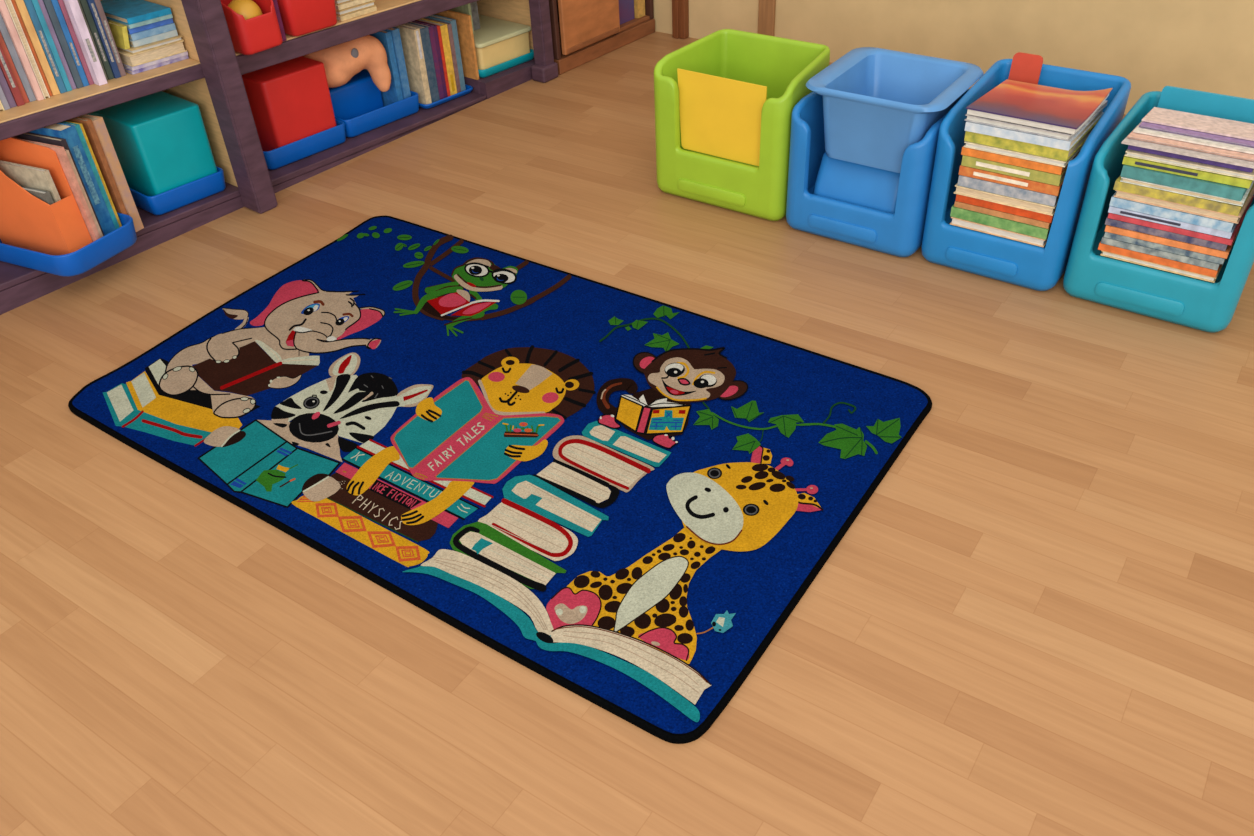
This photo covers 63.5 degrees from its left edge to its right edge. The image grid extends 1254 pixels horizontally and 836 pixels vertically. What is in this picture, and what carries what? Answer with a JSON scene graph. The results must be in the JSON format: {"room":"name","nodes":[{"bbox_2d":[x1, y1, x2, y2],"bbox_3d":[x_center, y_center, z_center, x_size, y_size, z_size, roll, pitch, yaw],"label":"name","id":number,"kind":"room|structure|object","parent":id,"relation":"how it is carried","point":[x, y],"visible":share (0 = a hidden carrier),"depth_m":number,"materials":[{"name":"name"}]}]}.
{"room":"children's room","nodes":[
{"label":"children's room","id":0,"kind":"room"},
{"bbox_2d":[0,31,1253,835],"bbox_3d":[0.084,-0.281,2.329,6.600,0.050,5.200,-3,38,0],"label":"floor","id":1,"kind":"structure","parent":0,"point":[1038,620],"depth_m":1.58,"materials":[{"name":"brown wood"}]},
{"bbox_2d":[0,0,243,314],"bbox_3d":[-1.637,-0.636,2.180,0.415,0.842,1.405,25,46,31],"label":"bookshelf","id":2,"kind":"object","parent":1,"relation":"on","point":[184,79],"visible":0.1,"depth_m":2.45,"materials":[{"name":"brown wood"}]},
{"bbox_2d":[0,45,24,105],"bbox_3d":[-1.446,-0.840,2.258,0.201,0.253,0.016,25,46,31],"label":"book","id":3,"kind":"object","parent":2,"relation":"on","point":[4,66],"visible":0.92,"depth_m":2.25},
{"bbox_2d":[0,32,28,102],"bbox_3d":[-1.442,-0.851,2.270,0.200,0.256,0.012,25,46,31],"label":"book","id":4,"kind":"object","parent":2,"relation":"on","point":[2,43],"visible":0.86,"depth_m":2.25,"materials":[{"name":"paper"}]},
{"bbox_2d":[0,13,35,101],"bbox_3d":[-1.433,-0.858,2.278,0.200,0.257,0.014,25,46,31],"label":"book","id":5,"kind":"object","parent":2,"relation":"on","point":[4,32],"visible":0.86,"depth_m":2.25,"materials":[{"name":"grey paper"}]},
{"bbox_2d":[0,0,43,100],"bbox_3d":[-1.417,-0.856,2.287,0.200,0.243,0.013,25,46,31],"label":"book","id":6,"kind":"object","parent":2,"relation":"on","point":[4,11],"visible":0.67,"depth_m":2.24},
{"bbox_2d":[4,0,49,98],"bbox_3d":[-1.407,-0.856,2.300,0.200,0.226,0.012,25,46,31],"label":"book","id":7,"kind":"object","parent":2,"relation":"on","point":[8,3],"visible":0.31,"depth_m":2.25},
{"bbox_2d":[11,0,51,95],"bbox_3d":[-1.407,-0.878,2.302,0.200,0.259,0.009,25,46,31],"label":"book","id":8,"kind":"object","parent":2,"relation":"on","point":[12,1],"visible":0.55,"depth_m":2.26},
{"bbox_2d":[14,0,59,94],"bbox_3d":[-1.397,-0.879,2.312,0.200,0.248,0.016,25,46,31],"label":"book","id":9,"kind":"object","parent":2,"relation":"on","point":[20,4],"visible":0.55,"depth_m":2.27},
{"bbox_2d":[23,0,66,92],"bbox_3d":[-1.385,-0.885,2.323,0.201,0.244,0.014,25,46,31],"label":"book","id":10,"kind":"object","parent":2,"relation":"on","point":[28,3],"visible":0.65,"depth_m":2.28,"materials":[{"name":"blue paper"}]},
{"bbox_2d":[31,0,71,91],"bbox_3d":[-1.377,-0.892,2.332,0.200,0.244,0.012,25,46,31],"label":"book","id":11,"kind":"object","parent":2,"relation":"on","point":[35,3],"visible":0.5,"depth_m":2.29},
{"bbox_2d":[38,0,75,89],"bbox_3d":[-1.372,-0.903,2.338,0.200,0.254,0.011,25,46,31],"label":"book","id":12,"kind":"object","parent":2,"relation":"on","point":[41,3],"visible":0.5,"depth_m":2.30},
{"bbox_2d":[43,0,83,87],"bbox_3d":[-1.360,-0.901,2.350,0.200,0.236,0.014,25,46,31],"label":"book","id":13,"kind":"object","parent":2,"relation":"on","point":[49,7],"visible":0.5,"depth_m":2.31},
{"bbox_2d":[0,213,136,276],"bbox_3d":[-1.383,-0.438,2.442,0.360,0.069,0.230,14,41,20],"label":"tray","id":14,"kind":"object","parent":2,"relation":"on","point":[95,253],"visible":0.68,"depth_m":2.35,"materials":[{"name":"blue plastic"}]},
{"bbox_2d":[0,137,92,254],"bbox_3d":[-1.385,-0.510,2.341,0.235,0.279,0.065,14,41,20],"label":"magazine file","id":15,"kind":"object","parent":14,"relation":"in","point":[28,222],"visible":0.63,"depth_m":2.32,"materials":[{"name":"orange plastic"}]},
{"bbox_2d":[0,160,60,202],"bbox_3d":[-1.378,-0.488,2.357,0.200,0.217,0.012,14,41,20],"label":"book","id":16,"kind":"object","parent":15,"relation":"in","point":[23,175],"visible":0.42,"depth_m":2.29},
{"bbox_2d":[19,185,53,204],"bbox_3d":[-1.387,-0.461,2.357,0.200,0.172,0.014,14,41,20],"label":"book","id":17,"kind":"object","parent":15,"relation":"in","point":[45,196],"visible":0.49,"depth_m":2.28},
{"bbox_2d":[12,137,100,241],"bbox_3d":[-1.338,-0.519,2.362,0.200,0.264,0.011,14,41,20],"label":"book","id":18,"kind":"object","parent":14,"relation":"in","point":[62,156],"visible":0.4,"depth_m":2.30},
{"bbox_2d":[14,132,104,235],"bbox_3d":[-1.347,-0.539,2.385,0.200,0.270,0.014,14,41,20],"label":"book","id":19,"kind":"object","parent":14,"relation":"in","point":[30,136],"visible":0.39,"depth_m":2.29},
{"bbox_2d":[30,123,115,234],"bbox_3d":[-1.341,-0.562,2.401,0.201,0.288,0.038,14,41,20],"label":"book","id":20,"kind":"object","parent":14,"relation":"in","point":[68,132],"visible":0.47,"depth_m":2.34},
{"bbox_2d":[65,149,102,236],"bbox_3d":[-1.337,-0.521,2.375,0.200,0.252,0.010,14,41,20],"label":"book","id":21,"kind":"object","parent":14,"relation":"in","point":[66,151],"visible":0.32,"depth_m":2.33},
{"bbox_2d":[59,122,118,228],"bbox_3d":[-1.332,-0.576,2.421,0.200,0.284,0.013,14,41,20],"label":"book","id":22,"kind":"object","parent":14,"relation":"in","point":[77,126],"visible":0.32,"depth_m":2.37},
{"bbox_2d":[63,121,121,226],"bbox_3d":[-1.329,-0.582,2.431,0.200,0.282,0.008,14,41,20],"label":"book","id":23,"kind":"object","parent":14,"relation":"in","point":[80,124],"visible":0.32,"depth_m":2.38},
{"bbox_2d":[51,0,88,86],"bbox_3d":[-1.351,-0.908,2.360,0.201,0.235,0.013,25,46,31],"label":"book","id":24,"kind":"object","parent":2,"relation":"on","point":[55,3],"visible":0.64,"depth_m":2.32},
{"bbox_2d":[57,0,93,84],"bbox_3d":[-1.342,-0.917,2.365,0.200,0.242,0.010,25,46,31],"label":"book","id":25,"kind":"object","parent":2,"relation":"on","point":[61,3],"visible":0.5,"depth_m":2.33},
{"bbox_2d":[63,0,106,85],"bbox_3d":[-1.313,-0.913,2.365,0.201,0.236,0.020,25,46,31],"label":"book","id":26,"kind":"object","parent":2,"relation":"on","point":[73,9],"visible":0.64,"depth_m":2.32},
{"bbox_2d":[79,0,113,79],"bbox_3d":[-1.310,-0.937,2.395,0.201,0.237,0.013,25,46,31],"label":"book","id":27,"kind":"object","parent":2,"relation":"on","point":[86,10],"visible":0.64,"depth_m":2.36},
{"bbox_2d":[66,117,127,214],"bbox_3d":[-1.317,-0.593,2.453,0.190,0.292,0.014,14,41,20],"label":"book","id":28,"kind":"object","parent":2,"relation":"on","point":[90,131],"visible":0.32,"depth_m":2.39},
{"bbox_2d":[86,0,120,77],"bbox_3d":[-1.298,-0.954,2.392,0.201,0.267,0.014,25,46,31],"label":"book","id":29,"kind":"object","parent":2,"relation":"on","point":[91,3],"visible":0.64,"depth_m":2.36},
{"bbox_2d":[94,0,125,76],"bbox_3d":[-1.290,-0.961,2.402,0.201,0.266,0.013,25,46,31],"label":"book","id":30,"kind":"object","parent":2,"relation":"on","point":[97,2],"visible":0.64,"depth_m":2.38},
{"bbox_2d":[79,114,143,231],"bbox_3d":[-1.305,-0.602,2.468,0.190,0.288,0.026,14,41,20],"label":"book","id":31,"kind":"object","parent":2,"relation":"on","point":[98,122],"visible":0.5,"depth_m":2.42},
{"bbox_2d":[124,55,188,74],"bbox_3d":[-1.222,-0.903,2.535,0.210,0.014,0.150,25,46,31],"label":"book","id":32,"kind":"object","parent":2,"relation":"on","point":[185,56],"visible":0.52,"depth_m":2.47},
{"bbox_2d":[122,51,187,70],"bbox_3d":[-1.219,-0.910,2.529,0.210,0.012,0.148,25,46,31],"label":"book","id":33,"kind":"object","parent":32,"relation":"on","point":[186,52],"visible":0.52,"depth_m":2.47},
{"bbox_2d":[117,40,186,66],"bbox_3d":[-1.220,-0.924,2.519,0.210,0.030,0.146,25,46,31],"label":"book","id":34,"kind":"object","parent":33,"relation":"on","point":[132,60],"visible":0.27,"depth_m":2.46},
{"bbox_2d":[108,20,129,49],"bbox_3d":[-1.220,-0.917,2.427,0.080,0.050,0.022,25,46,31],"label":"book","id":35,"kind":"object","parent":34,"relation":"on","point":[119,32],"visible":0.79,"depth_m":2.41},
{"bbox_2d":[117,35,182,53],"bbox_3d":[-1.218,-0.942,2.511,0.210,0.014,0.135,25,46,31],"label":"book","id":36,"kind":"object","parent":34,"relation":"on","point":[132,50],"visible":0.27,"depth_m":2.45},
{"bbox_2d":[129,30,177,46],"bbox_3d":[-1.224,-0.959,2.513,0.210,0.018,0.116,25,46,31],"label":"book","id":37,"kind":"object","parent":36,"relation":"on","point":[158,37],"visible":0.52,"depth_m":2.45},
{"bbox_2d":[128,23,175,40],"bbox_3d":[-1.224,-0.971,2.504,0.210,0.018,0.114,25,46,31],"label":"book","id":38,"kind":"object","parent":37,"relation":"on","point":[169,27],"visible":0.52,"depth_m":2.45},
{"bbox_2d":[127,18,173,33],"bbox_3d":[-1.227,-0.983,2.497,0.210,0.015,0.114,25,46,31],"label":"book","id":39,"kind":"object","parent":38,"relation":"on","point":[167,21],"visible":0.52,"depth_m":2.44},
{"bbox_2d":[106,14,172,28],"bbox_3d":[-1.223,-0.990,2.488,0.210,0.012,0.112,25,46,31],"label":"book","id":40,"kind":"object","parent":39,"relation":"on","point":[169,16],"visible":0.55,"depth_m":2.43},
{"bbox_2d":[100,0,171,24],"bbox_3d":[-1.223,-1.000,2.480,0.210,0.017,0.112,25,46,31],"label":"book","id":41,"kind":"object","parent":40,"relation":"on","point":[128,12],"visible":0.88,"depth_m":2.45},
{"bbox_2d":[129,166,225,214],"bbox_3d":[-1.238,-0.632,2.696,0.292,0.063,0.220,25,46,31],"label":"tray","id":42,"kind":"object","parent":2,"relation":"on","point":[162,203],"visible":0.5,"depth_m":2.61,"materials":[{"name":"blue plastic"}]},
{"bbox_2d":[87,91,217,195],"bbox_3d":[-1.237,-0.710,2.644,0.270,0.228,0.186,25,46,31],"label":"storage box","id":43,"kind":"object","parent":42,"relation":"in","point":[160,141],"visible":0.63,"depth_m":2.55,"materials":[{"name":"teal plastic"}]},
{"bbox_2d":[181,0,557,213],"bbox_3d":[-0.799,-1.248,2.925,0.495,0.833,1.211,25,46,31],"label":"bookshelf","id":44,"kind":"object","parent":1,"relation":"on","point":[223,67],"visible":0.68,"depth_m":2.80,"materials":[{"name":"brown wood"}]},
{"bbox_2d":[220,0,282,54],"bbox_3d":[-0.987,-1.027,2.579,0.180,0.151,0.119,25,46,31],"label":"bin","id":45,"kind":"object","parent":44,"relation":"on","point":[262,32],"visible":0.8,"depth_m":2.54,"materials":[{"name":"red plastic"}]},
{"bbox_2d":[228,0,261,19],"bbox_3d":[-0.966,-1.013,2.559,0.090,0.090,0.090,-3,38,0],"label":"ball","id":46,"kind":"object","parent":45,"relation":"in","point":[249,9],"visible":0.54,"depth_m":2.52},
{"bbox_2d":[263,119,345,169],"bbox_3d":[-1.002,-0.816,2.942,0.268,0.066,0.279,25,46,31],"label":"tray","id":47,"kind":"object","parent":44,"relation":"on","point":[292,152],"visible":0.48,"depth_m":2.87,"materials":[{"name":"blue plastic"}]},
{"bbox_2d":[241,56,335,150],"bbox_3d":[-0.992,-0.895,2.891,0.238,0.232,0.208,25,46,31],"label":"storage box","id":48,"kind":"object","parent":47,"relation":"in","point":[290,101],"visible":0.57,"depth_m":2.80,"materials":[{"name":"red plastic"}]},
{"bbox_2d":[277,0,336,36],"bbox_3d":[-0.926,-1.129,2.731,0.276,0.136,0.166,25,46,31],"label":"storage box","id":49,"kind":"object","parent":44,"relation":"on","point":[299,17],"visible":0.75,"depth_m":2.66,"materials":[{"name":"red plastic"}]},
{"bbox_2d":[329,71,418,136],"bbox_3d":[-0.829,-0.981,3.104,0.267,0.128,0.288,25,46,31],"label":"tray","id":50,"kind":"object","parent":44,"relation":"on","point":[358,103],"visible":0.62,"depth_m":3.05,"materials":[{"name":"blue plastic"}]},
{"bbox_2d":[303,35,390,91],"bbox_3d":[-0.832,-1.036,2.987,0.243,0.176,0.147,-26,43,-26],"label":"toy","id":51,"kind":"object","parent":50,"relation":"in","point":[343,61],"visible":0.73,"depth_m":2.93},
{"bbox_2d":[362,30,402,105],"bbox_3d":[-0.776,-1.079,3.113,0.200,0.241,0.020,25,46,31],"label":"book","id":52,"kind":"object","parent":50,"relation":"in","point":[394,94],"visible":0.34,"depth_m":3.06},
{"bbox_2d":[386,27,410,98],"bbox_3d":[-0.756,-1.090,3.125,0.200,0.244,0.026,25,46,31],"label":"book","id":53,"kind":"object","parent":50,"relation":"in","point":[395,33],"visible":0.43,"depth_m":3.06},
{"bbox_2d":[419,84,472,108],"bbox_3d":[-0.647,-1.055,3.279,0.234,0.024,0.212,25,46,31],"label":"tray","id":54,"kind":"object","parent":44,"relation":"on","point":[469,88],"visible":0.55,"depth_m":3.21,"materials":[{"name":"blue plastic"}]},
{"bbox_2d":[395,24,431,103],"bbox_3d":[-0.702,-1.109,3.157,0.201,0.233,0.022,25,46,31],"label":"book","id":55,"kind":"object","parent":54,"relation":"on","point":[410,36],"visible":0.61,"depth_m":3.10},
{"bbox_2d":[404,22,439,102],"bbox_3d":[-0.684,-1.121,3.176,0.200,0.229,0.034,25,46,31],"label":"book","id":56,"kind":"object","parent":54,"relation":"on","point":[424,31],"visible":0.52,"depth_m":3.11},
{"bbox_2d":[411,21,443,99],"bbox_3d":[-0.667,-1.134,3.194,0.200,0.226,0.018,25,46,31],"label":"book","id":57,"kind":"object","parent":54,"relation":"on","point":[430,27],"visible":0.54,"depth_m":3.13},
{"bbox_2d":[415,20,447,97],"bbox_3d":[-0.657,-1.142,3.205,0.200,0.224,0.014,25,46,31],"label":"book","id":58,"kind":"object","parent":54,"relation":"on","point":[434,26],"visible":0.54,"depth_m":3.14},
{"bbox_2d":[417,20,450,96],"bbox_3d":[-0.648,-1.146,3.214,0.200,0.220,0.011,25,46,31],"label":"book","id":59,"kind":"object","parent":54,"relation":"on","point":[438,26],"visible":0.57,"depth_m":3.16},
{"bbox_2d":[418,18,456,94],"bbox_3d":[-0.634,-1.154,3.226,0.201,0.219,0.027,25,46,31],"label":"book","id":60,"kind":"object","parent":54,"relation":"on","point":[443,27],"visible":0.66,"depth_m":3.17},
{"bbox_2d":[423,17,460,92],"bbox_3d":[-0.620,-1.165,3.242,0.200,0.216,0.016,25,46,31],"label":"book","id":61,"kind":"object","parent":54,"relation":"on","point":[449,26],"visible":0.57,"depth_m":3.18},
{"bbox_2d":[425,15,465,91],"bbox_3d":[-0.610,-1.177,3.253,0.200,0.223,0.022,25,46,31],"label":"book","id":62,"kind":"object","parent":54,"relation":"on","point":[452,22],"visible":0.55,"depth_m":3.18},
{"bbox_2d":[434,10,478,79],"bbox_3d":[-0.560,-1.204,3.252,0.200,0.200,0.010,25,46,31],"label":"book","id":63,"kind":"object","parent":44,"relation":"on","point":[463,21],"visible":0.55,"depth_m":3.21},
{"bbox_2d":[478,49,533,77],"bbox_3d":[-0.489,-1.210,3.401,0.280,0.037,0.258,25,46,31],"label":"tray","id":64,"kind":"object","parent":44,"relation":"on","point":[503,66],"visible":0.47,"depth_m":3.32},
{"bbox_2d":[473,14,531,69],"bbox_3d":[-0.487,-1.244,3.371,0.262,0.105,0.244,25,46,31],"label":"storage box","id":65,"kind":"object","parent":64,"relation":"on","point":[497,41],"visible":0.58,"depth_m":3.31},
{"bbox_2d":[68,215,931,743],"bbox_3d":[-0.280,-0.042,2.000,1.518,0.014,0.938,21,44,28],"label":"rug","id":66,"kind":"object","parent":1,"relation":"on","point":[626,498],"visible":1,"depth_m":1.87,"materials":[{"name":"carpet"}]},
{"bbox_2d":[549,0,654,74],"bbox_3d":[-0.200,-1.659,3.407,0.354,0.800,0.522,25,46,31],"label":"base cabinet","id":67,"kind":"object","parent":1,"relation":"on","point":[583,31],"visible":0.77,"depth_m":3.44,"materials":[{"name":"brown wood"}]},
{"bbox_2d":[619,0,634,24],"bbox_3d":[-0.093,-1.543,3.604,0.200,0.240,0.118,25,46,31],"label":"book","id":68,"kind":"object","parent":67,"relation":"on","point":[626,7],"visible":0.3,"depth_m":3.61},
{"bbox_2d":[620,15,649,31],"bbox_3d":[-0.096,-1.468,3.715,0.315,0.013,0.184,25,46,31],"label":"shelf","id":69,"kind":"object","parent":67,"relation":"attached to","point":[637,24],"depth_m":3.64,"materials":[{"name":"brown wood"}]},
{"bbox_2d":[654,29,829,220],"bbox_3d":[0.300,-0.752,2.587,0.378,0.350,0.312,22,45,28],"label":"bin","id":70,"kind":"object","parent":1,"relation":"on","point":[785,66],"visible":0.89,"depth_m":2.55,"materials":[{"name":"plastic"}]},
{"bbox_2d":[677,68,766,165],"bbox_3d":[0.229,-0.733,2.476,0.246,0.201,0.004,22,45,28],"label":"panel","id":71,"kind":"object","parent":70,"relation":"attached to","point":[720,116],"visible":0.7,"depth_m":2.47,"materials":[{"name":"plastic"}]},
{"bbox_2d":[786,89,968,256],"bbox_3d":[0.602,-0.618,2.429,0.338,0.310,0.336,22,45,28],"label":"bin","id":72,"kind":"object","parent":1,"relation":"on","point":[872,208],"visible":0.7,"depth_m":2.36,"materials":[{"name":"plastic"}]},
{"bbox_2d":[806,47,983,172],"bbox_3d":[0.615,-0.717,2.361,0.330,0.167,0.313,22,45,28],"label":"tub","id":73,"kind":"object","parent":72,"relation":"in","point":[878,103],"visible":0.84,"depth_m":2.31,"materials":[{"name":"blue plastic"}]},
{"bbox_2d":[922,59,1130,290],"bbox_3d":[0.886,-0.548,2.272,0.309,0.368,0.366,22,45,28],"label":"bin","id":74,"kind":"object","parent":1,"relation":"on","point":[1030,266],"visible":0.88,"depth_m":2.21,"materials":[{"name":"blue plastic"}]},
{"bbox_2d":[950,216,1047,246],"bbox_3d":[0.883,-0.479,2.290,0.206,0.018,0.285,22,45,28],"label":"book","id":75,"kind":"object","parent":74,"relation":"in","point":[959,222],"visible":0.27,"depth_m":2.20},
{"bbox_2d":[950,205,1050,239],"bbox_3d":[0.883,-0.495,2.278,0.210,0.025,0.285,22,45,29],"label":"book","id":76,"kind":"object","parent":75,"relation":"on","point":[1027,229],"visible":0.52,"depth_m":2.19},
{"bbox_2d":[954,201,1051,228],"bbox_3d":[0.885,-0.509,2.268,0.204,0.017,0.285,22,45,28],"label":"book","id":77,"kind":"object","parent":76,"relation":"on","point":[1043,224],"visible":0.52,"depth_m":2.17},
{"bbox_2d":[955,194,1053,222],"bbox_3d":[0.885,-0.522,2.259,0.206,0.023,0.285,22,45,28],"label":"book","id":78,"kind":"object","parent":77,"relation":"on","point":[969,200],"visible":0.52,"depth_m":2.17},
{"bbox_2d":[954,183,1056,215],"bbox_3d":[0.880,-0.534,2.246,0.212,0.026,0.285,22,45,28],"label":"book","id":79,"kind":"object","parent":78,"relation":"on","point":[969,192],"visible":0.27,"depth_m":2.15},
{"bbox_2d":[958,175,1059,206],"bbox_3d":[0.880,-0.551,2.233,0.206,0.033,0.285,21,44,28],"label":"book","id":80,"kind":"object","parent":79,"relation":"on","point":[969,182],"visible":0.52,"depth_m":2.14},
{"bbox_2d":[958,165,1062,195],"bbox_3d":[0.880,-0.568,2.220,0.209,0.033,0.286,22,45,28],"label":"book","id":81,"kind":"object","parent":80,"relation":"on","point":[1008,180],"visible":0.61,"depth_m":2.12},
{"bbox_2d":[961,155,1066,185],"bbox_3d":[0.879,-0.585,2.207,0.205,0.037,0.286,22,45,28],"label":"book","id":82,"kind":"object","parent":81,"relation":"on","point":[973,162],"visible":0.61,"depth_m":2.11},
{"bbox_2d":[961,144,1079,174],"bbox_3d":[0.876,-0.602,2.197,0.207,0.034,0.285,21,44,28],"label":"book","id":83,"kind":"object","parent":82,"relation":"on","point":[980,154],"visible":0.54,"depth_m":2.10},
{"bbox_2d":[964,141,1082,166],"bbox_3d":[0.878,-0.612,2.186,0.209,0.030,0.285,21,44,28],"label":"book","id":84,"kind":"object","parent":83,"relation":"on","point":[971,145],"visible":0.29,"depth_m":2.09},
{"bbox_2d":[964,117,1100,161],"bbox_3d":[0.879,-0.626,2.176,0.211,0.043,0.285,22,45,28],"label":"book","id":85,"kind":"object","parent":84,"relation":"on","point":[1049,152],"visible":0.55,"depth_m":2.08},
{"bbox_2d":[964,109,1103,150],"bbox_3d":[0.873,-0.640,2.162,0.212,0.042,0.285,21,44,28],"label":"book","id":86,"kind":"object","parent":85,"relation":"on","point":[974,127],"visible":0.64,"depth_m":2.07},
{"bbox_2d":[965,100,1107,140],"bbox_3d":[0.873,-0.654,2.155,0.213,0.037,0.285,22,45,29],"label":"book","id":87,"kind":"object","parent":86,"relation":"on","point":[982,120],"visible":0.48,"depth_m":2.06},
{"bbox_2d":[966,79,1111,133],"bbox_3d":[0.865,-0.657,2.130,0.222,0.040,0.262,22,45,28],"label":"book","id":88,"kind":"object","parent":87,"relation":"on","point":[1023,103],"visible":1,"depth_m":2.10,"materials":[{"name":"paper"}]},
{"bbox_2d":[1008,52,1042,84],"bbox_3d":[0.899,-0.697,2.352,0.066,0.282,0.039,22,45,28],"label":"divider","id":89,"kind":"object","parent":74,"relation":"in","point":[1025,67],"visible":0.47,"depth_m":2.29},
{"bbox_2d":[1063,91,1253,332],"bbox_3d":[1.163,-0.439,2.133,0.332,0.345,0.367,22,45,28],"label":"bin","id":90,"kind":"object","parent":1,"relation":"on","point":[1203,305],"visible":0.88,"depth_m":2.08,"materials":[{"name":"teal plastic"}]},
{"bbox_2d":[1100,250,1224,282],"bbox_3d":[1.146,-0.373,2.136,0.218,0.011,0.245,22,45,28],"label":"book","id":91,"kind":"object","parent":90,"relation":"in","point":[1104,253],"visible":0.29,"depth_m":2.06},
{"bbox_2d":[1098,242,1221,276],"bbox_3d":[1.141,-0.384,2.129,0.224,0.016,0.245,22,45,28],"label":"book","id":92,"kind":"object","parent":91,"relation":"on","point":[1104,247],"visible":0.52,"depth_m":2.05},
{"bbox_2d":[1101,234,1219,269],"bbox_3d":[1.140,-0.394,2.120,0.220,0.016,0.245,22,45,28],"label":"book","id":93,"kind":"object","parent":92,"relation":"on","point":[1138,248],"visible":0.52,"depth_m":2.04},
{"bbox_2d":[1104,232,1224,263],"bbox_3d":[1.143,-0.404,2.111,0.223,0.017,0.245,22,45,28],"label":"book","id":94,"kind":"object","parent":93,"relation":"on","point":[1162,247],"visible":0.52,"depth_m":2.03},
{"bbox_2d":[1105,222,1242,258],"bbox_3d":[1.142,-0.414,2.103,0.228,0.020,0.245,21,44,28],"label":"book","id":95,"kind":"object","parent":94,"relation":"on","point":[1116,230],"visible":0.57,"depth_m":2.02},
{"bbox_2d":[1105,217,1227,250],"bbox_3d":[1.139,-0.427,2.098,0.224,0.022,0.245,21,44,28],"label":"book","id":96,"kind":"object","parent":95,"relation":"on","point":[1112,222],"visible":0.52,"depth_m":2.02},
{"bbox_2d":[1108,196,1253,244],"bbox_3d":[1.142,-0.435,2.087,0.228,0.021,0.245,22,45,28],"label":"book","id":97,"kind":"object","parent":96,"relation":"on","point":[1177,230],"visible":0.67,"depth_m":2.00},
{"bbox_2d":[1108,206,1236,238],"bbox_3d":[1.137,-0.446,2.081,0.225,0.024,0.246,21,44,28],"label":"book","id":98,"kind":"object","parent":97,"relation":"on","point":[1112,209],"visible":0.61,"depth_m":2.00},
{"bbox_2d":[1109,191,1234,231],"bbox_3d":[1.136,-0.459,2.071,0.223,0.032,0.245,22,45,29],"label":"book","id":99,"kind":"object","parent":98,"relation":"on","point":[1158,211],"visible":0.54,"depth_m":1.99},
{"bbox_2d":[1114,187,1253,223],"bbox_3d":[1.141,-0.471,2.059,0.227,0.030,0.245,22,45,29],"label":"book","id":100,"kind":"object","parent":99,"relation":"on","point":[1119,194],"visible":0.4,"depth_m":1.98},
{"bbox_2d":[1113,175,1253,215],"bbox_3d":[1.135,-0.484,2.048,0.226,0.036,0.245,22,45,29],"label":"book","id":101,"kind":"object","parent":100,"relation":"on","point":[1221,207],"visible":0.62,"depth_m":1.96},
{"bbox_2d":[1120,177,1253,205],"bbox_3d":[1.137,-0.494,2.039,0.219,0.029,0.245,21,44,28],"label":"book","id":102,"kind":"object","parent":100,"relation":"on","point":[1124,179],"visible":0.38,"depth_m":1.96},
{"bbox_2d":[1121,164,1247,200],"bbox_3d":[1.133,-0.506,2.028,0.216,0.043,0.245,22,45,29],"label":"book","id":103,"kind":"object","parent":102,"relation":"on","point":[1226,191],"visible":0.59,"depth_m":1.94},
{"bbox_2d":[1122,156,1252,188],"bbox_3d":[1.136,-0.525,2.023,0.225,0.039,0.246,21,44,28],"label":"book","id":104,"kind":"object","parent":103,"relation":"on","point":[1183,171],"visible":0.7,"depth_m":1.94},
{"bbox_2d":[1124,149,1253,179],"bbox_3d":[1.139,-0.536,2.018,0.229,0.035,0.245,21,44,28],"label":"book","id":105,"kind":"object","parent":104,"relation":"on","point":[1130,153],"visible":0.27,"depth_m":1.93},
{"bbox_2d":[1128,145,1252,172],"bbox_3d":[1.143,-0.551,2.020,0.219,0.040,0.245,22,45,28],"label":"book","id":106,"kind":"object","parent":105,"relation":"on","point":[1167,154],"visible":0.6,"depth_m":1.93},
{"bbox_2d":[1121,121,1253,168],"bbox_3d":[1.131,-0.548,1.999,0.244,0.032,0.240,22,45,28],"label":"magazine","id":107,"kind":"object","parent":106,"relation":"on","point":[1134,142],"visible":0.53,"depth_m":1.92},
{"bbox_2d":[1127,131,1253,160],"bbox_3d":[1.141,-0.558,2.006,0.241,0.028,0.210,22,45,28],"label":"magazine","id":108,"kind":"object","parent":107,"relation":"on","point":[1181,144],"visible":0.28,"depth_m":1.94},
{"bbox_2d":[1133,121,1253,153],"bbox_3d":[1.151,-0.567,2.013,0.238,0.025,0.180,22,45,28],"label":"magazine","id":109,"kind":"object","parent":108,"relation":"on","point":[1245,149],"visible":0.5,"depth_m":1.96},
{"bbox_2d":[1139,121,1253,147],"bbox_3d":[1.161,-0.577,2.020,0.235,0.022,0.150,22,45,28],"label":"magazine","id":110,"kind":"object","parent":109,"relation":"on","point":[1193,133],"visible":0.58,"depth_m":1.98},
{"bbox_2d":[1142,107,1253,140],"bbox_3d":[1.166,-0.588,2.030,0.232,0.018,0.120,22,45,28],"label":"magazine","id":111,"kind":"object","parent":110,"relation":"on","point":[1202,123],"visible":1,"depth_m":2.03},
{"bbox_2d":[1158,86,1253,207],"bbox_3d":[1.244,-0.568,2.183,0.235,0.258,0.008,22,45,28],"label":"board","id":112,"kind":"object","parent":90,"relation":"in","point":[1228,107],"visible":0.32,"depth_m":2.12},
{"bbox_2d":[653,0,1253,113],"bbox_3d":[1.538,-1.540,2.407,4.520,1.700,0.100,22,45,28],"label":"wall","id":113,"kind":"structure","parent":0,"point":[1200,45],"depth_m":2.96,"materials":[{"name":"paint"}]},
{"bbox_2d":[672,0,688,38],"bbox_3d":[0.155,-2.042,3.140,0.055,1.700,0.036,22,45,28],"label":"trim","id":114,"kind":"structure","parent":113,"relation":"attached to","point":[680,8],"depth_m":3.61,"materials":[{"name":"brown wood"}]},
{"bbox_2d":[758,0,775,35],"bbox_3d":[0.441,-1.936,2.986,0.060,1.700,0.014,22,45,28],"label":"trim","id":115,"kind":"structure","parent":113,"relation":"attached to","point":[766,10],"depth_m":3.43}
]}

